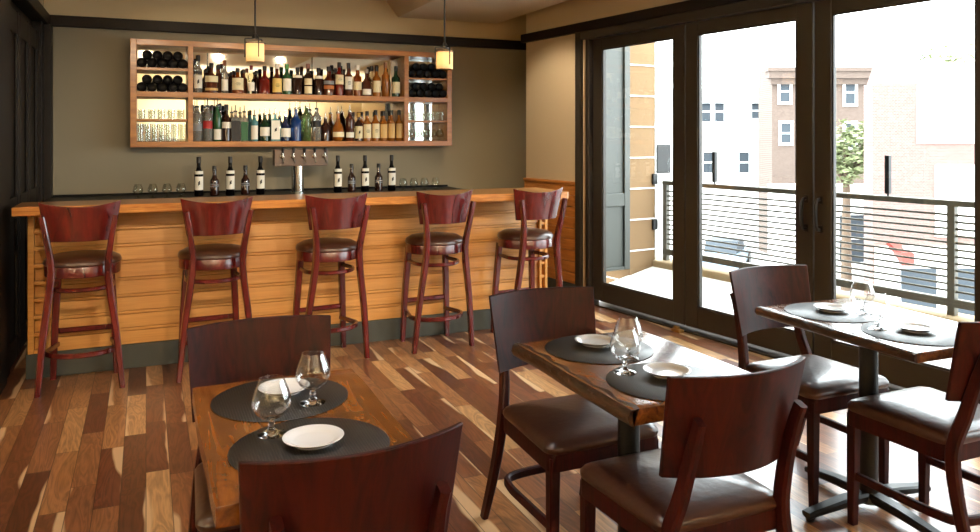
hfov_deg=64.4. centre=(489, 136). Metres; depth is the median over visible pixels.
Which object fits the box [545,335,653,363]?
placemat
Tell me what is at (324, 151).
faucet
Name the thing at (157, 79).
wine bottle
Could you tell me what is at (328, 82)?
bottle
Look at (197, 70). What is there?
bottle
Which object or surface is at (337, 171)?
bottle
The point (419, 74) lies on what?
wine bottle
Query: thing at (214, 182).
bottle
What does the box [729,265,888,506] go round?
dining chair
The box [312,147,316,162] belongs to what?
faucet
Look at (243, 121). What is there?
bottle
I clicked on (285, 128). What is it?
bottle
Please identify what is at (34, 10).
trim
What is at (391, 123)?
bottle
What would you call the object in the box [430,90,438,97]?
wine bottle
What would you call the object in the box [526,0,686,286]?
wall
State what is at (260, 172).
bottle
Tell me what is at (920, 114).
building
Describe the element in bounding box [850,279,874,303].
bowl
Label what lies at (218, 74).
bottle
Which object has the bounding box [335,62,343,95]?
bottle
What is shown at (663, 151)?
window
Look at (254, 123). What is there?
bottle
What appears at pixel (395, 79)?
bottle
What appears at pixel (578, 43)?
trim
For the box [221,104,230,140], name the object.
bottle
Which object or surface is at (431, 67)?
wine bottle
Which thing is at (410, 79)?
shelf
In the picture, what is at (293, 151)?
faucet
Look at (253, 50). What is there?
pendant lamp
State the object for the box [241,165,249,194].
bottle
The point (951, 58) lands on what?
tree
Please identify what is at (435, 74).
wine bottle
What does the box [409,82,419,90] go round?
wine bottle
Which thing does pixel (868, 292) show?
bowl
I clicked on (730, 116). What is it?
building
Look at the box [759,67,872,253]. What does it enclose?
building
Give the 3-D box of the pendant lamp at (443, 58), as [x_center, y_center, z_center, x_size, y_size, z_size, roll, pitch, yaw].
[-0.325,-0.982,5.543,0.138,0.997,0.136,0,0,5]
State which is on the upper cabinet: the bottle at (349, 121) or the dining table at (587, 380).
the bottle at (349, 121)
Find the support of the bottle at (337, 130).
on the upper cabinet
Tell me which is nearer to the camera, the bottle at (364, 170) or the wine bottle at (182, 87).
the wine bottle at (182, 87)
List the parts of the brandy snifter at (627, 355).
stem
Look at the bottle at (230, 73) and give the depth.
7.18 m
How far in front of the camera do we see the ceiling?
7.50 m
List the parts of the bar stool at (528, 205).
leg, leg, leg, backrest, leg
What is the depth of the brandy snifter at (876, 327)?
2.98 m
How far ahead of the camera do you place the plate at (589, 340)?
2.79 m
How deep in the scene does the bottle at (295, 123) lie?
7.30 m
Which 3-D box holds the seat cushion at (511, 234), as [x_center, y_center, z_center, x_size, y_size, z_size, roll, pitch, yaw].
[0.268,0.729,5.913,0.426,0.066,0.426,0,0,-30]
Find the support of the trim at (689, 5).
attached to the wall at (550, 63)
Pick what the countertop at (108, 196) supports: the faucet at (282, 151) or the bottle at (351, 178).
the bottle at (351, 178)
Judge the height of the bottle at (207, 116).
0.388 m
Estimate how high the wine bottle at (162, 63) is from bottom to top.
0.082 m
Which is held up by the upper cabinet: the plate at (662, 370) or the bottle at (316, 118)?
the bottle at (316, 118)
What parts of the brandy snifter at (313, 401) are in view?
stem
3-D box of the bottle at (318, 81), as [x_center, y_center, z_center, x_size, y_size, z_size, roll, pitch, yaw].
[-1.636,-0.528,7.422,0.076,0.262,0.077,0,0,-24]
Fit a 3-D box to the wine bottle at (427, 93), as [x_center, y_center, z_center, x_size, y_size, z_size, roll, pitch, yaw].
[-0.667,-0.436,7.905,0.082,0.082,0.228,0,0,-24]
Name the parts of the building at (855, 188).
pane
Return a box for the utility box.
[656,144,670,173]
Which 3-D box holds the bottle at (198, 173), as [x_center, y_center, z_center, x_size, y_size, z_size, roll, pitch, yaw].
[-2.534,0.344,6.771,0.075,0.343,0.080,0,0,-24]
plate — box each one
[258,378,309,396]
[282,424,343,449]
[575,334,615,347]
[643,362,690,378]
[813,303,849,312]
[894,321,936,333]
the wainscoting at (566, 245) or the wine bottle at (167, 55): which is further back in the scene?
the wainscoting at (566, 245)
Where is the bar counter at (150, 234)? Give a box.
[11,187,568,379]
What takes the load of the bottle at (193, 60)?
on the upper cabinet
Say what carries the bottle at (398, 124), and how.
on the upper cabinet
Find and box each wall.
[10,0,30,23]
[43,0,525,194]
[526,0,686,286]
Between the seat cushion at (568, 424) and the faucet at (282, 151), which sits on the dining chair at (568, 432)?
the seat cushion at (568, 424)
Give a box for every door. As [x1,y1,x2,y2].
[10,6,38,367]
[593,24,685,324]
[686,2,813,355]
[814,0,979,403]
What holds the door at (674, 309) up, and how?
in the wall at (550, 63)
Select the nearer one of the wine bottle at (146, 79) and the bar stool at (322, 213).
the bar stool at (322, 213)
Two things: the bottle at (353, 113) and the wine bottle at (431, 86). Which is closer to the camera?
the bottle at (353, 113)
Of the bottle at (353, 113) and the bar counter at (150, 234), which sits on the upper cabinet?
the bottle at (353, 113)
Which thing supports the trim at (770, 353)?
attached to the wall at (550, 63)
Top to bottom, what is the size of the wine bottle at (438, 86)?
0.082 m
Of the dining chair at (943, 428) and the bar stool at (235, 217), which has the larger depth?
the bar stool at (235, 217)
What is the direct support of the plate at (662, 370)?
on the placemat at (643, 384)
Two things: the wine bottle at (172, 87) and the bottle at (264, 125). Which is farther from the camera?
the bottle at (264, 125)
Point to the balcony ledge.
(652, 280)
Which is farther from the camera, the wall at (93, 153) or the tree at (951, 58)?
the tree at (951, 58)
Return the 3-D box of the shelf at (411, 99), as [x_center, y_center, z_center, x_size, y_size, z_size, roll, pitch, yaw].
[-0.669,-0.373,7.910,0.407,0.047,0.250,0,0,-24]
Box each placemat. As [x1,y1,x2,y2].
[210,377,347,421]
[227,417,389,469]
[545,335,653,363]
[606,363,722,400]
[784,302,881,322]
[860,321,956,345]
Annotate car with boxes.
[702,237,750,269]
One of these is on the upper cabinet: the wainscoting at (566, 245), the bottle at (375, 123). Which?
the bottle at (375, 123)
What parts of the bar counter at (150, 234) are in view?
corner post, corner post, corner post, corner post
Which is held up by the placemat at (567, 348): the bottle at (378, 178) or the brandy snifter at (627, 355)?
the brandy snifter at (627, 355)
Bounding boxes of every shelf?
[137,67,187,72]
[137,91,187,98]
[137,119,187,121]
[193,92,403,102]
[409,77,446,81]
[409,97,446,102]
[409,120,446,122]
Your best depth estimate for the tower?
7.05 m
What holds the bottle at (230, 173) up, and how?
on the countertop at (108, 196)
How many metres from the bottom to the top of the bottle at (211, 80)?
0.271 m
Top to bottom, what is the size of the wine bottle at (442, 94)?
0.082 m
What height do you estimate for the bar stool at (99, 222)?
1.126 m
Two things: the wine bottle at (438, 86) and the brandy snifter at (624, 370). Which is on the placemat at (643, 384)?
the brandy snifter at (624, 370)
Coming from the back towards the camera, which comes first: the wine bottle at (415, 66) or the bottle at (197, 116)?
the wine bottle at (415, 66)
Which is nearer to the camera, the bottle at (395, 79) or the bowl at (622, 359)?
the bowl at (622, 359)
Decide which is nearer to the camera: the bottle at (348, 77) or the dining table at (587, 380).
the dining table at (587, 380)
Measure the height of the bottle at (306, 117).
0.398 m
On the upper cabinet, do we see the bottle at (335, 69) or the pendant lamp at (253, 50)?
the bottle at (335, 69)
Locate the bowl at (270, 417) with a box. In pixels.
[251,376,291,419]
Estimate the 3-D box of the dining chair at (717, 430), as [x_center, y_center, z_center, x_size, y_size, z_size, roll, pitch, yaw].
[0.589,1.061,2.273,0.474,0.892,0.567,0,0,-24]
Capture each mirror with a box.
[137,47,186,140]
[193,50,396,140]
[409,59,438,140]
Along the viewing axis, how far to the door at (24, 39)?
5.42 m
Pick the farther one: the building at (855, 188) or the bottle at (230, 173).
the building at (855, 188)
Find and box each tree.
[836,118,863,290]
[916,41,973,63]
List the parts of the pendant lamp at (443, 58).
rod, lamp shade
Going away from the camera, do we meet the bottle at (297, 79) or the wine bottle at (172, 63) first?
the wine bottle at (172, 63)
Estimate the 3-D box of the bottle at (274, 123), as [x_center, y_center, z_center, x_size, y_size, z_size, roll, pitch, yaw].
[-2.004,-0.116,7.255,0.082,0.313,0.090,0,0,-24]
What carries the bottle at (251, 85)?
on the upper cabinet
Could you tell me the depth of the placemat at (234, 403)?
2.16 m
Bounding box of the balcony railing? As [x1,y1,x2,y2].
[662,152,973,315]
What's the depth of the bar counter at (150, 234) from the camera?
5.38 m
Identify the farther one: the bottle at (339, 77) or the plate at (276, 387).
the bottle at (339, 77)
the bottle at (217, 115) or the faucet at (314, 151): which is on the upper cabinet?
the bottle at (217, 115)
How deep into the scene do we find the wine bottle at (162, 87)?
6.81 m
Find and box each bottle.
[137,58,146,66]
[137,82,146,90]
[142,50,151,60]
[142,74,151,84]
[147,58,156,66]
[147,82,156,90]
[152,51,162,60]
[152,75,162,84]
[157,58,167,67]
[157,82,167,91]
[162,51,172,61]
[162,75,172,84]
[167,59,177,67]
[167,83,177,91]
[172,51,182,61]
[173,75,182,85]
[177,59,187,67]
[178,83,187,91]
[193,60,194,91]
[193,105,201,140]
[194,55,201,91]
[194,157,202,195]
[201,105,203,140]
[203,68,207,92]
[203,98,212,140]
[204,63,217,92]
[210,166,218,195]
[213,98,220,140]
[216,64,220,92]
[219,103,222,118]
[221,60,227,92]
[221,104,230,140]
[226,156,234,195]
[228,72,232,92]
[231,105,239,140]
[232,68,243,92]
[240,105,247,140]
[241,69,246,92]
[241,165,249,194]
[248,65,254,93]
[248,110,251,140]
[251,110,257,140]
[253,71,258,93]
[256,156,264,194]
[259,66,269,93]
[260,108,269,140]
[270,113,279,140]
[272,64,281,93]
[280,110,290,140]
[283,64,290,93]
[290,104,300,140]
[293,67,301,94]
[302,100,310,140]
[304,64,311,94]
[312,102,320,140]
[314,68,322,94]
[321,113,330,140]
[323,66,333,94]
[332,68,336,94]
[332,111,343,140]
[334,155,341,191]
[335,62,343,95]
[342,69,345,95]
[345,63,351,95]
[345,105,353,140]
[348,164,355,191]
[352,112,355,140]
[353,65,361,95]
[355,113,362,140]
[361,155,368,191]
[362,69,370,95]
[363,111,370,140]
[372,66,380,95]
[372,110,379,140]
[375,163,382,190]
[380,111,386,140]
[382,62,389,96]
[388,110,394,140]
[388,155,395,190]
[392,66,399,96]
[395,110,402,140]
[409,63,419,70]
[409,69,415,77]
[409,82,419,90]
[409,89,415,96]
[414,70,423,77]
[415,89,423,96]
[419,63,427,71]
[419,83,427,90]
[422,70,431,77]
[423,89,431,96]
[427,64,435,71]
[427,83,434,90]
[430,70,438,77]
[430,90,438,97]
[435,83,442,90]
[437,90,446,97]
[438,71,446,78]
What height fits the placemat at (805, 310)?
0.002 m
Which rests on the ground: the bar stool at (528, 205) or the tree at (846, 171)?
the tree at (846, 171)
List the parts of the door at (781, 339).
handle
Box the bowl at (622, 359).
[609,327,640,360]
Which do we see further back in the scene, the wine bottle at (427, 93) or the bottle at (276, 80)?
the wine bottle at (427, 93)
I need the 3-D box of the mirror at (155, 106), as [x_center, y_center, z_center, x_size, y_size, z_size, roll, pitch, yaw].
[-2.960,-0.380,7.024,0.415,0.840,0.006,0,0,-24]
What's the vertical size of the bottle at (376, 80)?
0.295 m
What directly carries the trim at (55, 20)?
attached to the wall at (93, 153)
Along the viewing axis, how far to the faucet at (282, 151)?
6.97 m
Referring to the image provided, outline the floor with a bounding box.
[0,305,979,531]
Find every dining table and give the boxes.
[192,368,412,528]
[511,329,749,531]
[755,297,957,531]
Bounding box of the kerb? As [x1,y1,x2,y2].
[652,256,973,321]
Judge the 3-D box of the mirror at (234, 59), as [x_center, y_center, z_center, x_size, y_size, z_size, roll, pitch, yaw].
[-1.838,-0.380,7.520,1.955,0.840,0.006,0,0,-24]
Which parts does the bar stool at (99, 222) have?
leg, leg, backrest, leg, leg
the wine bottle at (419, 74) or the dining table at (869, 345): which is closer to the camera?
the dining table at (869, 345)
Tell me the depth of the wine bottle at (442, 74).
7.87 m
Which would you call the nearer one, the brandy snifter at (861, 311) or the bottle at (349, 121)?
the brandy snifter at (861, 311)
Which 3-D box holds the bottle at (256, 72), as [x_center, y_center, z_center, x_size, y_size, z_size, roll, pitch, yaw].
[-2.190,-0.509,7.292,0.056,0.225,0.056,0,0,-24]
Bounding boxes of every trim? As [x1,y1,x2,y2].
[0,0,52,394]
[11,0,49,23]
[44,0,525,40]
[50,15,525,49]
[521,0,747,42]
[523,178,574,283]
[575,0,821,301]
[580,0,819,39]
[594,301,906,391]
[606,42,655,279]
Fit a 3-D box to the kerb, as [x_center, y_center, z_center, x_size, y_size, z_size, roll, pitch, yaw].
[3.803,1.635,3.845,0.231,0.930,8.900,0,0,-31]
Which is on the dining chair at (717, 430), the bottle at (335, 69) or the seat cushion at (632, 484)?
the seat cushion at (632, 484)
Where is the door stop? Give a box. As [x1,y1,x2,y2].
[671,325,683,332]
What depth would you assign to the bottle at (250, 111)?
7.25 m
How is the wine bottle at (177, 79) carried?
on the wine bottle at (182, 87)
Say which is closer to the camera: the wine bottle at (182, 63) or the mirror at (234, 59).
the wine bottle at (182, 63)
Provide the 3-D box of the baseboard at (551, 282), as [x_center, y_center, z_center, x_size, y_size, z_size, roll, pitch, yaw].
[0.582,1.430,7.530,0.021,0.140,0.850,0,0,-31]
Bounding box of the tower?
[273,147,327,193]
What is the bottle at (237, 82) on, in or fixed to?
on the upper cabinet
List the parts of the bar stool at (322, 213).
leg, leg, backrest, leg, leg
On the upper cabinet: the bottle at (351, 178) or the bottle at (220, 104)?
the bottle at (220, 104)
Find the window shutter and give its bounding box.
[606,46,657,271]
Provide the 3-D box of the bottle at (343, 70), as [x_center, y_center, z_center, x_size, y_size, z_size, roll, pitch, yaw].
[-1.431,-0.529,7.628,0.059,0.265,0.059,0,0,-24]
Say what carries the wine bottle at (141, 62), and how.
on the upper cabinet
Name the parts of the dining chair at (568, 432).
leg, backrest, leg, seat frame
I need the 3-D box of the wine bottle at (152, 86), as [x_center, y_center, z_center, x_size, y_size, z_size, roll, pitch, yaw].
[-2.987,-0.436,6.880,0.082,0.082,0.228,0,0,-24]
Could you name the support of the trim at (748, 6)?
attached to the wall at (550, 63)
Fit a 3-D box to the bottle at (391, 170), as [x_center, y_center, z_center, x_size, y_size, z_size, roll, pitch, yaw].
[-0.945,0.344,7.474,0.075,0.343,0.080,0,0,-24]
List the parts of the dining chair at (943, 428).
leg, seat frame, leg, leg, backrest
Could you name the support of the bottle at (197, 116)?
on the upper cabinet
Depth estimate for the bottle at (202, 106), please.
7.09 m
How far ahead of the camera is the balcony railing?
5.58 m
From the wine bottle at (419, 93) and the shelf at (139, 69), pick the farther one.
the wine bottle at (419, 93)
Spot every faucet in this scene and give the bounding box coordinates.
[280,148,284,162]
[291,148,295,162]
[301,147,305,162]
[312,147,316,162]
[322,147,326,161]
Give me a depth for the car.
34.79 m
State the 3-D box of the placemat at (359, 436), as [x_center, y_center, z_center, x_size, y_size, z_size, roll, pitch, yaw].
[-0.429,0.738,1.857,0.376,0.002,0.376,0,0,-24]
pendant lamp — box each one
[244,0,265,62]
[435,0,453,69]
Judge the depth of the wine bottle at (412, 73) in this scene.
7.74 m
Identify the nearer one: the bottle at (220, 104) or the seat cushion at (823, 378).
the seat cushion at (823, 378)
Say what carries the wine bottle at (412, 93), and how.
on the upper cabinet
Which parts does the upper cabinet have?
panel, panel, panel, panel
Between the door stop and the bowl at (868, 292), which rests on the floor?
the door stop
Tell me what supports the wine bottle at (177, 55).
on the wine bottle at (182, 63)
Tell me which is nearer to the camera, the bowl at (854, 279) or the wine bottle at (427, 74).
the bowl at (854, 279)
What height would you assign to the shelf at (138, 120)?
0.020 m
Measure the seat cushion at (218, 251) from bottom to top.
0.066 m
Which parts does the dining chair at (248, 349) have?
leg, seat frame, backrest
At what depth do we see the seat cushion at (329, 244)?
5.17 m
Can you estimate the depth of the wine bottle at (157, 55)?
6.79 m
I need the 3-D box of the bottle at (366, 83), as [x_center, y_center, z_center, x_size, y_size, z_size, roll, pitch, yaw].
[-1.208,-0.531,7.611,0.091,0.269,0.092,0,0,-24]
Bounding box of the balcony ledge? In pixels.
[610,266,951,368]
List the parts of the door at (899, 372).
handle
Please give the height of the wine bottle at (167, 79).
0.082 m
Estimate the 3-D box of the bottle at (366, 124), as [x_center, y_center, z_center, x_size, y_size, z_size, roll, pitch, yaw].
[-1.202,-0.107,7.612,0.080,0.294,0.084,0,0,-24]
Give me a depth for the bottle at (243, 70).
7.23 m
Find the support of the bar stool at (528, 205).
on the floor
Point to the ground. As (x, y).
(659, 243)
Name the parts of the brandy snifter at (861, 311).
stem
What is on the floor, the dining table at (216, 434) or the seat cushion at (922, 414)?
the dining table at (216, 434)
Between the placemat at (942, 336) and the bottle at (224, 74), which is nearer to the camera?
the placemat at (942, 336)
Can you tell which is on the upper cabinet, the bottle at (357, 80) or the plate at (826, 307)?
the bottle at (357, 80)
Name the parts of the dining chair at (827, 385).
leg, backrest, leg, leg, seat frame, leg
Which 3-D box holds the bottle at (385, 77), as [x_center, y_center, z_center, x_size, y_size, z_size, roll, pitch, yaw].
[-1.032,-0.568,7.689,0.077,0.341,0.077,0,0,-24]
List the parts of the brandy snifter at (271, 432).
stem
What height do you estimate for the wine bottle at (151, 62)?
0.082 m
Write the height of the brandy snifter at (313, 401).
0.138 m
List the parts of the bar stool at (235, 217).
leg, leg, backrest, leg, leg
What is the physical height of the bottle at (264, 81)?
0.260 m
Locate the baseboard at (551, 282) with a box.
[547,277,574,286]
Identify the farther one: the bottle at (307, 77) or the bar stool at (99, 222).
the bottle at (307, 77)
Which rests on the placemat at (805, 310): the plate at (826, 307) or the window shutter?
the plate at (826, 307)
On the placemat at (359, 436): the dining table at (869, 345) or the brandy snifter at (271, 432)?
the brandy snifter at (271, 432)
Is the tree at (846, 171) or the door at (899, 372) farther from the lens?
the tree at (846, 171)
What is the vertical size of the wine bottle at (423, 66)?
0.082 m
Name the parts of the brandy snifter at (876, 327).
stem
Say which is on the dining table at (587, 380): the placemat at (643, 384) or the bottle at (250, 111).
the placemat at (643, 384)
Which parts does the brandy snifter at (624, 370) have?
stem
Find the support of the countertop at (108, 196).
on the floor
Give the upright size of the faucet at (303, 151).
0.140 m
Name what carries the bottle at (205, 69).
on the upper cabinet
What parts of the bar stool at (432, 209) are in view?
leg, leg, backrest, leg, leg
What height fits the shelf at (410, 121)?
0.017 m
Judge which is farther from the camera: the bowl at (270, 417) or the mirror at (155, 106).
the mirror at (155, 106)
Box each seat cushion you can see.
[43,250,121,267]
[178,243,247,259]
[194,463,239,531]
[296,237,356,252]
[405,232,462,245]
[497,227,552,240]
[503,394,657,454]
[580,448,775,531]
[745,354,888,399]
[847,386,979,444]
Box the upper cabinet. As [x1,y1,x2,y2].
[130,38,451,146]
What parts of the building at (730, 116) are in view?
pane, pane, cornice, pane, pane, pane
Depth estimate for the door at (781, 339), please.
5.46 m
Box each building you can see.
[656,88,758,239]
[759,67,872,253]
[768,184,863,280]
[864,41,973,314]
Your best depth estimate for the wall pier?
7.34 m
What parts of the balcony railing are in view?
post, rail, rail, post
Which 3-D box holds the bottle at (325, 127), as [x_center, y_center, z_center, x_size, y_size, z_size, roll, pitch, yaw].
[-1.576,-0.096,7.449,0.100,0.273,0.100,0,0,-24]
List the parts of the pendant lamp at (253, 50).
rod, lamp shade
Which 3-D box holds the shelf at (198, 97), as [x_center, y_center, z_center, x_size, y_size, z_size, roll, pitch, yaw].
[-1.791,-0.373,7.414,1.955,0.047,0.250,0,0,-24]
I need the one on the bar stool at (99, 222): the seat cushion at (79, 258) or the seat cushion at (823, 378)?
the seat cushion at (79, 258)
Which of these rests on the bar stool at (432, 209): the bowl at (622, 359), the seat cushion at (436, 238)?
the seat cushion at (436, 238)
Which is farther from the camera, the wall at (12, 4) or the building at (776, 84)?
the building at (776, 84)
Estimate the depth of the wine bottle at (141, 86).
6.75 m
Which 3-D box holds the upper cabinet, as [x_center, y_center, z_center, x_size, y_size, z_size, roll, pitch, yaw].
[-1.793,-0.381,7.413,2.965,0.939,0.250,0,0,-24]
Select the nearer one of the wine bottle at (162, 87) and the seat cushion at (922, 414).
the seat cushion at (922, 414)
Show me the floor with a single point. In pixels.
(90, 453)
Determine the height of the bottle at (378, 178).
0.262 m
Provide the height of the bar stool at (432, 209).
1.126 m
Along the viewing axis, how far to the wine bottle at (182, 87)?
6.88 m
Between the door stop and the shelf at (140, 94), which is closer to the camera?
the door stop
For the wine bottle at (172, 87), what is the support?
on the upper cabinet
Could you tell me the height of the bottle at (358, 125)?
0.278 m
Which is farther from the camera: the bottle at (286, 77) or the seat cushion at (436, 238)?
the bottle at (286, 77)
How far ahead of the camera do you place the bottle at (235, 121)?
7.08 m
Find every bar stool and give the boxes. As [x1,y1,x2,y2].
[34,200,124,397]
[176,196,253,382]
[293,193,369,357]
[400,190,475,353]
[490,187,567,332]
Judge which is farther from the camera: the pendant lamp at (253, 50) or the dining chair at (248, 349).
the pendant lamp at (253, 50)
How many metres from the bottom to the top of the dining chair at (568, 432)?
0.892 m
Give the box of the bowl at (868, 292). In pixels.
[863,292,890,318]
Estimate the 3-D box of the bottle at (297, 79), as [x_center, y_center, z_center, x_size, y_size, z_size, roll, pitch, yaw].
[-1.817,-0.527,7.342,0.087,0.260,0.088,0,0,-24]
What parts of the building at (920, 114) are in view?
pane, painted panel, pane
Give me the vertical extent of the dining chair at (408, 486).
0.892 m
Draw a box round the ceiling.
[385,0,567,23]
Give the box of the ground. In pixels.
[656,239,863,294]
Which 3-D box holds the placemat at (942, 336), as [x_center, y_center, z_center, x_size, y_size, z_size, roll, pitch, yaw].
[1.605,0.738,2.935,0.376,0.002,0.376,0,0,-24]
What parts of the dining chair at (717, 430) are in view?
leg, seat frame, leg, backrest, leg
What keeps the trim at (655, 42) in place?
attached to the wall pier
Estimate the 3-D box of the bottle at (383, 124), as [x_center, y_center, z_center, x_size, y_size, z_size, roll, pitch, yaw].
[-1.051,-0.108,7.680,0.075,0.296,0.076,0,0,-24]
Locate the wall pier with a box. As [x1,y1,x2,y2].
[606,43,654,282]
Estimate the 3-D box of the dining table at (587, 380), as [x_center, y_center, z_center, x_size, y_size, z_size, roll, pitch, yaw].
[0.458,1.119,2.546,0.654,0.761,0.743,0,0,-24]
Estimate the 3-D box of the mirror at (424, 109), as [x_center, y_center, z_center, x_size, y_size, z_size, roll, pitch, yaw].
[-0.716,-0.380,8.016,0.407,0.840,0.006,0,0,-24]
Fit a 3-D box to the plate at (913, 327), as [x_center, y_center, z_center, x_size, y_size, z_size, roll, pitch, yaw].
[1.618,0.728,2.962,0.146,0.018,0.146,0,0,-24]
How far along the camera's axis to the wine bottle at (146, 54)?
6.76 m
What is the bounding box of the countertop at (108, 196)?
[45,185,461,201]
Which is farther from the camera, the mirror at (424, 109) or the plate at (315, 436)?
the mirror at (424, 109)
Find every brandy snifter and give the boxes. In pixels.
[251,376,291,438]
[295,350,330,406]
[609,327,640,375]
[614,316,642,360]
[850,279,874,314]
[863,292,890,330]
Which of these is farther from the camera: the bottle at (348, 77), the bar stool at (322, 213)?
the bottle at (348, 77)
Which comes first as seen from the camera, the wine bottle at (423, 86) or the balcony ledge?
the balcony ledge
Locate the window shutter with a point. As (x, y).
(617, 59)
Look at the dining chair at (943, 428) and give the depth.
2.77 m
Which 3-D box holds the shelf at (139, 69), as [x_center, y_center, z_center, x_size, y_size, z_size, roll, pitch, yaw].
[-2.916,-0.596,6.925,0.415,0.025,0.235,0,0,-24]
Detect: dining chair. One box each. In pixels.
[186,315,330,531]
[238,422,462,531]
[480,287,658,531]
[580,356,806,531]
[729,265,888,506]
[847,322,979,531]
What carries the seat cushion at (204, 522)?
on the dining chair at (248, 349)
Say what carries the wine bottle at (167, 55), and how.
on the wine bottle at (172, 63)
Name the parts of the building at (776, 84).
pane, pane, cornice, pane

